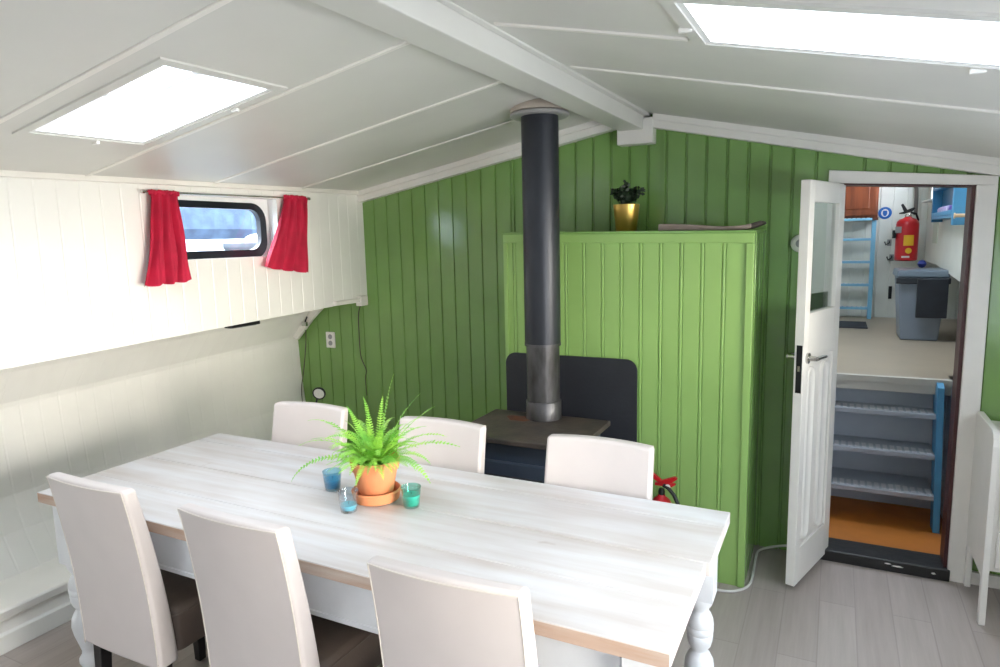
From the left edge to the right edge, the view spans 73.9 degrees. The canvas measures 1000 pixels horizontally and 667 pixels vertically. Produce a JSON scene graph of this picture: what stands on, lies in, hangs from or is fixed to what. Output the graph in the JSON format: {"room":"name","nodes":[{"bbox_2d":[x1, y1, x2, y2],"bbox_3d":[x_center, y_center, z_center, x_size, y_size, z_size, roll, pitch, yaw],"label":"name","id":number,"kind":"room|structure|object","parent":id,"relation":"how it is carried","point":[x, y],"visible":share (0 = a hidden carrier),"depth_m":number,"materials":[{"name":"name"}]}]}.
{"room":"ship interior","nodes":[
{"label":"ship interior","id":0,"kind":"room"},
{"bbox_2d":[0,177,366,581],"bbox_3d":[-2.452,0.332,2.046,0.662,1.880,5.730,3,9,27],"label":"wall","id":1,"kind":"structure","parent":0,"point":[74,255],"depth_m":3.24,"materials":[{"name":"white paint"}]},
{"bbox_2d":[0,450,350,655],"bbox_3d":[-2.501,1.288,2.218,0.460,0.182,5.730,3,9,27],"label":"trim","id":2,"kind":"structure","parent":1,"relation":"attached to","point":[34,602],"depth_m":2.83,"materials":[{"name":"white paint"}]},
{"bbox_2d":[0,170,358,194],"bbox_3d":[-2.172,-0.474,1.769,0.018,0.123,5.710,3,9,27],"label":"trim","id":3,"kind":"structure","parent":1,"relation":"attached to","point":[3,173],"depth_m":2.98,"materials":[{"name":"white paint"}]},
{"bbox_2d":[140,189,310,199],"bbox_3d":[-1.345,-0.699,3.375,0.047,0.030,1.048,3,9,27],"label":"curtain rod","id":4,"kind":"object","parent":1,"relation":"attached to","point":[141,190],"visible":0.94,"depth_m":3.29,"materials":[{"name":"metal"}]},
{"bbox_2d":[144,189,191,286],"bbox_3d":[-1.517,-0.432,3.004,0.053,0.430,0.273,3,9,27],"label":"curtain","id":5,"kind":"object","parent":4,"relation":"hanging from","point":[168,260],"visible":1,"depth_m":3.02,"materials":[{"name":"fabric"}]},
{"bbox_2d":[265,195,307,272],"bbox_3d":[-1.173,-0.546,3.665,0.065,0.439,0.371,3,9,27],"label":"curtain","id":6,"kind":"object","parent":4,"relation":"hanging from","point":[288,251],"visible":1,"depth_m":3.70,"materials":[{"name":"fabric"}]},
{"bbox_2d":[178,194,277,259],"bbox_3d":[-1.407,-0.537,3.436,0.112,0.560,0.960,3,9,27],"label":"window","id":7,"kind":"structure","parent":1,"relation":"in","point":[261,209],"depth_m":3.55,"materials":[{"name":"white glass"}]},
{"bbox_2d":[224,321,259,328],"bbox_3d":[-1.369,-0.049,3.538,0.050,0.025,0.200,3,9,27],"label":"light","id":8,"kind":"object","parent":1,"relation":"attached to","point":[254,322],"visible":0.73,"depth_m":3.52,"materials":[{"name":"black plastic"}]},
{"bbox_2d":[302,316,307,325],"bbox_3d":[-1.344,-0.085,4.589,0.045,0.067,0.020,3,9,27],"label":"clip","id":9,"kind":"object","parent":1,"relation":"attached to","point":[304,323],"visible":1,"depth_m":4.58,"materials":[{"name":"metal"}]},
{"bbox_2d":[312,387,325,402],"bbox_3d":[-1.239,0.493,4.618,0.090,0.286,0.208,-2,8,-7],"label":"reading lamp","id":10,"kind":"object","parent":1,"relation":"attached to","point":[319,393],"visible":0.75,"depth_m":4.51,"materials":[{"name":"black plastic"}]},
{"bbox_2d":[333,295,367,305],"bbox_3d":[-0.959,-0.200,4.240,0.064,0.065,0.310,3,9,27],"label":"trim","id":11,"kind":"structure","parent":1,"relation":"attached to","point":[362,300],"depth_m":4.27,"materials":[{"name":"white paint"}]},
{"bbox_2d":[0,0,999,190],"bbox_3d":[-0.478,-0.530,0.896,4.100,0.707,5.800,3,9,27],"label":"ceiling","id":12,"kind":"structure","parent":0,"point":[45,44],"depth_m":2.05,"materials":[{"name":"white paint"}]},
{"bbox_2d":[0,0,232,123],"bbox_3d":[-1.225,-0.670,1.830,1.620,0.307,0.020,3,9,27],"label":"trim","id":13,"kind":"structure","parent":12,"relation":"attached to","point":[217,4],"depth_m":1.69,"materials":[{"name":"white paint"}]},
{"bbox_2d":[12,57,287,147],"bbox_3d":[-1.110,-0.800,2.103,0.720,0.328,0.460,3,9,27],"label":"window","id":14,"kind":"structure","parent":12,"relation":"attached to","point":[183,97],"depth_m":2.27,"materials":[{"name":"white glass"}]},
{"bbox_2d":[85,41,410,175],"bbox_3d":[-0.970,-0.757,2.332,1.620,0.307,0.020,3,9,27],"label":"trim","id":15,"kind":"structure","parent":12,"relation":"attached to","point":[400,45],"depth_m":2.24,"materials":[{"name":"white paint"}]},
{"bbox_2d":[213,81,502,183],"bbox_3d":[-0.688,-0.853,2.888,1.620,0.307,0.020,3,9,27],"label":"trim","id":16,"kind":"structure","parent":12,"relation":"attached to","point":[498,82],"depth_m":2.82,"materials":[{"name":"white paint"}]},
{"bbox_2d":[301,120,514,188],"bbox_3d":[-0.415,-0.946,3.425,1.620,0.307,0.020,3,9,27],"label":"trim","id":17,"kind":"structure","parent":12,"relation":"attached to","point":[511,121],"depth_m":3.44,"materials":[{"name":"white paint"}]},
{"bbox_2d":[494,22,688,41],"bbox_3d":[0.219,-0.782,1.709,0.520,0.132,0.020,3,9,27],"label":"trim","id":18,"kind":"structure","parent":12,"relation":"attached to","point":[625,34],"depth_m":1.69,"materials":[{"name":"white paint"}]},
{"bbox_2d":[570,66,999,113],"bbox_3d":[1.119,-0.681,1.930,1.940,0.453,0.020,3,9,27],"label":"trim","id":19,"kind":"structure","parent":12,"relation":"attached to","point":[573,67],"depth_m":2.02,"materials":[{"name":"white paint"}]},
{"bbox_2d":[657,0,999,74],"bbox_3d":[0.752,-0.665,1.284,0.818,0.379,0.415,3,9,27],"label":"window","id":20,"kind":"structure","parent":12,"relation":"attached to","point":[965,40],"depth_m":1.43,"materials":[{"name":"white glass"}]},
{"bbox_2d":[0,545,999,666],"bbox_3d":[-0.721,1.490,1.364,4.620,0.060,5.860,3,9,27],"label":"floor","id":21,"kind":"structure","parent":0,"point":[837,614],"depth_m":2.76,"materials":[{"name":"laminate"}]},
{"bbox_2d":[46,472,205,666],"bbox_3d":[-1.161,0.873,2.307,0.390,0.916,0.512,3,9,27],"label":"dining chair","id":22,"kind":"object","parent":21,"relation":"on","point":[132,608],"visible":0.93,"depth_m":2.09,"materials":[{"name":"beige leather"}]},
{"bbox_2d":[177,503,381,666],"bbox_3d":[-0.603,0.901,2.017,0.390,0.916,0.512,3,9,27],"label":"dining chair","id":23,"kind":"object","parent":21,"relation":"on","point":[255,610],"visible":0.84,"depth_m":1.79,"materials":[{"name":"beige leather"}]},
{"bbox_2d":[271,401,347,451],"bbox_3d":[-0.915,0.795,2.816,0.390,0.916,0.512,2,9,24],"label":"dining chair","id":24,"kind":"object","parent":21,"relation":"on","point":[291,425],"visible":0.21,"depth_m":2.94,"materials":[{"name":"beige leather"}]},
{"bbox_2d":[37,433,729,666],"bbox_3d":[-0.462,0.939,2.283,2.264,0.760,0.793,3,9,27],"label":"dining table","id":25,"kind":"object","parent":21,"relation":"on","point":[612,580],"visible":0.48,"depth_m":1.99,"materials":[{"name":"white wood"}]},
{"bbox_2d":[322,469,341,491],"bbox_3d":[-0.589,0.515,2.338,0.067,0.069,0.067,3,9,27],"label":"candle holder","id":26,"kind":"object","parent":25,"relation":"on","point":[331,482],"visible":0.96,"depth_m":2.32,"materials":[{"name":"blue glass"}]},
{"bbox_2d":[337,487,357,513],"bbox_3d":[-0.489,0.540,2.146,0.067,0.069,0.067,3,9,27],"label":"candle holder","id":27,"kind":"object","parent":25,"relation":"on","point":[350,506],"visible":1,"depth_m":2.14,"materials":[{"name":"clear glass"}]},
{"bbox_2d":[351,481,400,505],"bbox_3d":[-0.417,0.538,2.246,0.166,0.040,0.166,3,9,27],"label":"saucer","id":28,"kind":"object","parent":25,"relation":"on","point":[385,499],"visible":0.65,"depth_m":2.18,"materials":[{"name":"ceramic"}]},
{"bbox_2d":[350,452,399,495],"bbox_3d":[-0.418,0.483,2.238,0.166,0.135,0.166,3,9,27],"label":"pot","id":29,"kind":"object","parent":28,"relation":"on","point":[381,481],"depth_m":2.18,"materials":[{"name":"ceramic"}]},
{"bbox_2d":[291,374,459,495],"bbox_3d":[-0.416,0.346,2.214,0.650,0.412,0.353,4,10,35],"label":"potted fern","id":30,"kind":"object","parent":28,"relation":"on","point":[374,469],"visible":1,"depth_m":2.18,"materials":[{"name":"plant"}]},
{"bbox_2d":[400,483,420,508],"bbox_3d":[-0.290,0.531,2.171,0.067,0.069,0.067,3,9,27],"label":"candle holder","id":31,"kind":"object","parent":25,"relation":"on","point":[410,498],"visible":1,"depth_m":2.16,"materials":[{"name":"teal glass"}]},
{"bbox_2d":[397,416,485,473],"bbox_3d":[-0.315,0.825,2.505,0.390,0.916,0.512,3,9,27],"label":"dining chair","id":32,"kind":"object","parent":21,"relation":"on","point":[471,437],"visible":0.24,"depth_m":2.61,"materials":[{"name":"beige leather"}]},
{"bbox_2d":[367,555,537,666],"bbox_3d":[-0.021,0.934,1.693,0.390,0.916,0.512,2,9,25],"label":"dining chair","id":33,"kind":"object","parent":21,"relation":"on","point":[426,616],"visible":0.96,"depth_m":1.43,"materials":[{"name":"beige leather"}]},
{"bbox_2d":[472,409,609,482],"bbox_3d":[0.151,0.806,3.079,0.600,0.770,0.472,3,9,27],"label":"wood stove","id":34,"kind":"object","parent":21,"relation":"on","point":[516,445],"visible":0.17,"depth_m":2.92,"materials":[{"name":"metal"}]},
{"bbox_2d":[510,98,568,421],"bbox_3d":[0.193,-0.331,3.074,0.264,1.479,0.264,3,9,27],"label":"pipe","id":35,"kind":"object","parent":34,"relation":"on","point":[539,118],"visible":0.91,"depth_m":3.00,"materials":[{"name":"black metal"}]},
{"bbox_2d":[526,399,561,421],"bbox_3d":[0.209,0.358,3.172,0.168,0.088,0.168,3,9,27],"label":"pipe collar","id":36,"kind":"object","parent":35,"relation":"attached to","point":[537,410],"depth_m":3.10,"materials":[{"name":"metal"}]},
{"bbox_2d":[506,352,636,441],"bbox_3d":[0.351,0.625,3.362,0.690,1.040,0.008,3,9,27],"label":"plate","id":37,"kind":"object","parent":21,"relation":"on","point":[590,387],"visible":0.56,"depth_m":3.25,"materials":[{"name":"black metal"}]},
{"bbox_2d":[544,434,654,499],"bbox_3d":[0.263,0.853,2.211,0.390,0.916,0.512,3,9,27],"label":"dining chair","id":38,"kind":"object","parent":21,"relation":"on","point":[585,462],"visible":0.27,"depth_m":2.32,"materials":[{"name":"beige leather"}]},
{"bbox_2d":[502,230,765,587],"bbox_3d":[0.674,0.298,3.423,1.206,1.654,0.484,3,9,27],"label":"partition wall","id":39,"kind":"structure","parent":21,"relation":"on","point":[685,307],"depth_m":3.08,"materials":[{"name":"green paint"}]},
{"bbox_2d":[610,180,645,230],"bbox_3d":[0.628,-0.640,3.313,0.161,0.255,0.151,-5,9,-26],"label":"potted plant","id":40,"kind":"object","parent":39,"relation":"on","point":[626,215],"visible":0.98,"depth_m":3.28,"materials":[{"name":"green plant"}]},
{"bbox_2d":[658,221,765,230],"bbox_3d":[0.975,-0.495,3.057,0.451,0.040,0.190,4,10,26],"label":"folded cloth","id":41,"kind":"object","parent":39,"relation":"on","point":[661,227],"visible":0.94,"depth_m":2.99,"materials":[{"name":"grey fabric"}]},
{"bbox_2d":[653,472,679,504],"bbox_3d":[0.760,0.902,3.086,0.173,0.549,0.104,3,9,27],"label":"fire extinguisher","id":42,"kind":"object","parent":21,"relation":"on","point":[666,483],"visible":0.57,"depth_m":3.05,"materials":[{"name":"red metal"}]},
{"bbox_2d":[717,544,786,592],"bbox_3d":[1.235,1.119,3.230,0.741,0.057,0.235,-5,9,-27],"label":"cable","id":43,"kind":"object","parent":21,"relation":"on","point":[785,545],"visible":0.65,"depth_m":3.19,"materials":[{"name":"white plastic"}]},
{"bbox_2d":[963,411,999,625],"bbox_3d":[2.239,0.780,2.741,0.446,0.820,0.384,3,9,27],"label":"dresser","id":44,"kind":"object","parent":21,"relation":"on","point":[983,530],"visible":1,"depth_m":2.73,"materials":[{"name":"white paint"}]},
{"bbox_2d":[298,114,999,574],"bbox_3d":[0.560,-0.080,3.735,4.580,2.321,0.065,3,9,27],"label":"wall","id":45,"kind":"structure","parent":0,"point":[433,318],"depth_m":3.87,"materials":[{"name":"green paint"}]},
{"bbox_2d":[301,330,305,401],"bbox_3d":[-1.385,0.223,4.700,0.077,0.640,0.012,3,9,27],"label":"cable","id":46,"kind":"object","parent":45,"relation":"hanging from","point":[305,330],"visible":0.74,"depth_m":4.71,"materials":[{"name":"black plastic"}]},
{"bbox_2d":[293,308,323,339],"bbox_3d":[-1.302,-0.091,4.599,0.340,0.285,0.028,3,9,27],"label":"trim","id":47,"kind":"structure","parent":45,"relation":"attached to","point":[311,315],"depth_m":4.61,"materials":[{"name":"white paint"}]},
{"bbox_2d":[326,332,335,347],"bbox_3d":[-1.167,0.044,4.585,0.076,0.110,0.012,3,9,27],"label":"wall socket","id":48,"kind":"object","parent":45,"relation":"attached to","point":[330,336],"visible":1,"depth_m":4.58,"materials":[{"name":"white plastic"}]},
{"bbox_2d":[358,306,366,395],"bbox_3d":[-0.914,0.107,4.451,0.025,0.616,0.078,-7,10,-33],"label":"cable","id":49,"kind":"object","parent":45,"relation":"attached to","point":[360,306],"visible":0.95,"depth_m":4.46,"materials":[{"name":"black plastic"}]},
{"bbox_2d":[309,0,650,130],"bbox_3d":[-0.572,-0.701,0.934,0.153,0.189,5.730,3,9,27],"label":"beam","id":50,"kind":"structure","parent":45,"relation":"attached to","point":[443,28],"depth_m":1.94,"materials":[{"name":"white paint"}]},
{"bbox_2d":[357,121,614,202],"bbox_3d":[-0.134,-1.003,3.898,1.715,0.388,0.096,3,9,27],"label":"trim","id":51,"kind":"structure","parent":45,"relation":"attached to","point":[590,129],"depth_m":3.88,"materials":[{"name":"white paint"}]},
{"bbox_2d":[617,117,655,146],"bbox_3d":[0.711,-1.045,3.456,0.187,0.127,0.090,3,9,27],"label":"trim","id":52,"kind":"structure","parent":45,"relation":"attached to","point":[647,135],"depth_m":3.42,"materials":[{"name":"white paint"}]},
{"bbox_2d":[791,235,798,251],"bbox_3d":[1.436,-0.431,3.182,0.084,0.084,0.031,3,9,27],"label":"thermostat","id":53,"kind":"object","parent":45,"relation":"attached to","point":[795,241],"visible":0.4,"depth_m":3.19,"materials":[{"name":"white plastic"}]},
{"bbox_2d":[785,179,845,585],"bbox_3d":[1.458,0.224,3.067,0.146,1.805,0.482,6,11,43],"label":"door","id":54,"kind":"structure","parent":45,"relation":"in","point":[815,355],"depth_m":3.02,"materials":[{"name":"white paint"}]},
{"bbox_2d":[653,113,999,176],"bbox_3d":[1.667,-0.836,3.011,1.940,0.517,0.096,3,9,27],"label":"trim","id":55,"kind":"structure","parent":45,"relation":"attached to","point":[970,163],"depth_m":3.03,"materials":[{"name":"white paint"}]},
{"bbox_2d":[823,204,830,306],"bbox_3d":[1.572,0.209,3.224,0.040,1.845,0.014,3,9,27],"label":"trim","id":56,"kind":"structure","parent":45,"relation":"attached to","point":[828,205],"depth_m":3.14,"materials":[{"name":"white paint"}]},
{"bbox_2d":[820,537,949,581],"bbox_3d":[1.873,1.105,3.269,0.545,0.065,0.165,3,9,27],"label":"trim","id":57,"kind":"structure","parent":45,"relation":"attached to","point":[914,563],"depth_m":3.22,"materials":[{"name":"black paint"}]},
{"bbox_2d":[841,183,976,187],"bbox_3d":[1.832,-0.682,3.016,0.535,0.065,0.122,3,9,27],"label":"trim","id":58,"kind":"structure","parent":45,"relation":"attached to","point":[846,184],"depth_m":2.98,"materials":[{"name":"red paint"}]},
{"bbox_2d":[829,170,998,184],"bbox_3d":[1.818,-0.694,2.953,0.645,0.102,0.027,3,9,27],"label":"trim","id":59,"kind":"structure","parent":45,"relation":"attached to","point":[836,176],"depth_m":2.95,"materials":[{"name":"white paint"}]},
{"bbox_2d":[940,186,975,567],"bbox_3d":[2.085,0.215,3.030,0.020,1.765,0.116,3,9,27],"label":"trim","id":60,"kind":"structure","parent":45,"relation":"attached to","point":[970,198],"depth_m":3.00,"materials":[{"name":"red paint"}]},
{"bbox_2d":[947,184,997,582],"bbox_3d":[2.095,0.258,2.959,0.075,1.800,0.028,3,9,27],"label":"trim","id":61,"kind":"structure","parent":45,"relation":"attached to","point":[985,205],"depth_m":2.93,"materials":[{"name":"white paint"}]},
{"bbox_2d":[971,571,999,588],"bbox_3d":[2.363,1.130,2.959,0.480,0.060,0.022,3,9,27],"label":"trim","id":62,"kind":"structure","parent":45,"relation":"attached to","point":[994,580],"depth_m":3.02,"materials":[{"name":"white paint"}]},
{"bbox_2d":[829,496,941,554],"bbox_3d":[2.097,1.079,3.720,0.720,0.040,0.840,3,9,27],"label":"floor","id":63,"kind":"structure","parent":0,"point":[857,520],"depth_m":3.69,"materials":[{"name":"orange wood"}]},
{"bbox_2d":[831,382,944,533],"bbox_3d":[2.151,0.652,3.798,0.610,0.780,0.340,3,9,27],"label":"ladder","id":64,"kind":"object","parent":63,"relation":"on","point":[905,486],"visible":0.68,"depth_m":3.75,"materials":[{"name":"grey metal"}]},
{"bbox_2d":[831,388,946,508],"bbox_3d":[2.250,0.660,3.975,0.730,0.790,0.020,3,9,27],"label":"wall","id":65,"kind":"structure","parent":0,"point":[918,430],"depth_m":3.94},
{"bbox_2d":[837,316,956,379],"bbox_3d":[2.722,0.051,5.231,2.200,0.040,3.030,3,9,27],"label":"floor","id":66,"kind":"structure","parent":0,"point":[878,349],"depth_m":4.57,"materials":[{"name":"plastic"}]},
{"bbox_2d":[839,321,867,328],"bbox_3d":[3.099,-0.080,5.908,0.280,0.010,0.440,3,9,27],"label":"door mat","id":67,"kind":"object","parent":66,"relation":"on","point":[842,324],"visible":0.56,"depth_m":5.86,"materials":[{"name":"grey fabric"}]},
{"bbox_2d":[840,218,876,318],"bbox_3d":[3.305,-0.619,6.329,0.441,0.950,0.085,3,9,27],"label":"ladder","id":68,"kind":"object","parent":66,"relation":"on","point":[869,284],"visible":0.62,"depth_m":6.24,"materials":[{"name":"blue metal"}]},
{"bbox_2d":[893,268,950,340],"bbox_3d":[3.205,-0.229,5.093,0.343,0.530,0.451,3,9,27],"label":"waste bin","id":69,"kind":"object","parent":66,"relation":"on","point":[921,294],"visible":1,"depth_m":4.93,"materials":[{"name":"grey plastic"}]},
{"bbox_2d":[917,260,926,267],"bbox_3d":[3.274,-0.540,5.161,0.064,0.060,0.064,3,9,27],"label":"ball","id":70,"kind":"object","parent":69,"relation":"on","point":[921,263],"visible":1,"depth_m":5.14,"materials":[{"name":"blue plastic"}]},
{"bbox_2d":[839,187,959,318],"bbox_3d":[3.363,-1.181,6.397,2.200,2.080,0.040,3,9,27],"label":"wall","id":71,"kind":"structure","parent":0,"point":[892,198],"depth_m":6.33,"materials":[{"name":"white paint"}]},
{"bbox_2d":[844,186,878,219],"bbox_3d":[3.257,-1.387,6.278,0.570,0.642,0.184,3,9,27],"label":"upper cabinet","id":72,"kind":"object","parent":71,"relation":"attached to","point":[860,202],"visible":0.23,"depth_m":6.16,"materials":[{"name":"orange wood"}]},
{"bbox_2d":[878,207,891,218],"bbox_3d":[3.617,-1.132,6.249,0.112,0.112,0.006,3,9,27],"label":"safety sign","id":73,"kind":"object","parent":71,"relation":"attached to","point":[885,212],"visible":1,"depth_m":6.25,"materials":[{"name":"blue plastic"}]},
{"bbox_2d":[884,239,891,245],"bbox_3d":[3.647,-0.854,6.257,0.063,0.060,0.041,3,9,27],"label":"wall hook","id":74,"kind":"object","parent":71,"relation":"attached to","point":[889,241],"visible":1,"depth_m":6.26,"materials":[{"name":"black plastic"}]},
{"bbox_2d":[888,286,891,298],"bbox_3d":[3.702,-0.389,6.312,0.028,0.120,0.020,3,9,27],"label":"bolt","id":75,"kind":"object","parent":71,"relation":"attached to","point":[890,287],"visible":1,"depth_m":6.31,"materials":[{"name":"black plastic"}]},
{"bbox_2d":[886,254,893,260],"bbox_3d":[3.673,-0.715,6.265,0.063,0.060,0.041,3,9,27],"label":"wall hook","id":76,"kind":"object","parent":71,"relation":"attached to","point":[891,256],"visible":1,"depth_m":6.27,"materials":[{"name":"black plastic"}]},
{"bbox_2d":[892,204,918,260],"bbox_3d":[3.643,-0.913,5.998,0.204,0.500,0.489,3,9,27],"label":"fire extinguisher","id":77,"kind":"object","parent":71,"relation":"attached to","point":[906,232],"visible":1,"depth_m":5.80,"materials":[{"name":"red metal"}]},
{"bbox_2d":[913,187,918,214],"bbox_3d":[3.797,-1.638,6.061,0.074,1.100,0.036,3,9,27],"label":"conduit pipe","id":78,"kind":"object","parent":71,"relation":"attached to","point":[916,190],"visible":0.29,"depth_m":6.10,"materials":[{"name":"grey metal"}]},
{"bbox_2d":[924,187,963,281],"bbox_3d":[3.122,-1.107,4.426,0.065,1.660,3.680,3,9,27],"label":"wall","id":79,"kind":"structure","parent":0,"point":[947,253],"depth_m":4.99,"materials":[{"name":"white paint"}]},
{"bbox_2d":[921,188,932,202],"bbox_3d":[3.688,-1.393,5.606,0.150,0.552,0.550,3,9,27],"label":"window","id":80,"kind":"structure","parent":79,"relation":"in","point":[927,200],"depth_m":5.80,"materials":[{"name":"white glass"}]},
{"bbox_2d":[932,222,938,243],"bbox_3d":[3.617,-0.890,5.521,0.006,0.280,0.280,3,9,27],"label":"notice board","id":81,"kind":"object","parent":79,"relation":"attached to","point":[935,224],"visible":0.56,"depth_m":5.50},
{"bbox_2d":[931,188,966,224],"bbox_3d":[3.188,-1.120,4.719,0.077,0.700,1.100,3,9,27],"label":"wall shelf","id":82,"kind":"object","parent":79,"relation":"attached to","point":[956,197],"visible":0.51,"depth_m":4.63,"materials":[{"name":"blue paint"}]},
{"bbox_2d":[937,205,951,211],"bbox_3d":[3.195,-0.879,4.769,0.050,0.068,0.470,3,9,27],"label":"folded towel","id":83,"kind":"object","parent":82,"relation":"on","point":[949,207],"visible":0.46,"depth_m":4.64,"materials":[{"name":"purple fabric"}]},
{"bbox_2d":[953,213,964,217],"bbox_3d":[2.938,-0.753,4.245,0.069,0.036,0.036,3,9,27],"label":"peg","id":84,"kind":"object","parent":79,"relation":"attached to","point":[955,214],"visible":0.84,"depth_m":4.24,"materials":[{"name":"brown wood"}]},
{"bbox_2d":[940,377,952,518],"bbox_3d":[2.380,0.690,3.461,0.025,0.790,0.860,3,9,27],"label":"wall","id":85,"kind":"structure","parent":0,"point":[948,410],"depth_m":3.75,"materials":[{"name":"grey paint"}]},
{"bbox_2d":[836,373,951,395],"bbox_3d":[2.192,0.286,3.813,0.660,0.088,0.035,3,9,27],"label":"trim","id":86,"kind":"structure","parent":85,"relation":"attached to","point":[843,380],"depth_m":3.79,"materials":[{"name":"white wood"}]},
{"label":"outside","id":87,"kind":"structure","parent":0,"visible":0},
{"bbox_2d":[185,239,243,250],"bbox_3d":[-16.948,-2.187,25.224,37.600,2.870,70.000,3,9,27],"label":"bank","id":88,"kind":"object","parent":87,"point":[191,244],"visible":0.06,"depth_m":21.96,"materials":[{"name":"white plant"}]},
{"bbox_2d":[179,207,256,238],"bbox_3d":[-18.849,-5.036,24.617,2.900,3.748,68.000,3,9,27],"label":"hedge","id":89,"kind":"object","parent":88,"relation":"on","point":[198,223],"visible":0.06,"depth_m":32.02,"materials":[{"name":"blue"}]},
{"bbox_2d":[222,234,256,249],"bbox_3d":[-6.380,-2.351,17.468,0.840,0.530,2.200,3,9,27],"label":"dinghy","id":90,"kind":"object","parent":88,"relation":"on","point":[250,241],"visible":0.43,"depth_m":16.76,"materials":[{"name":"white plastic"}]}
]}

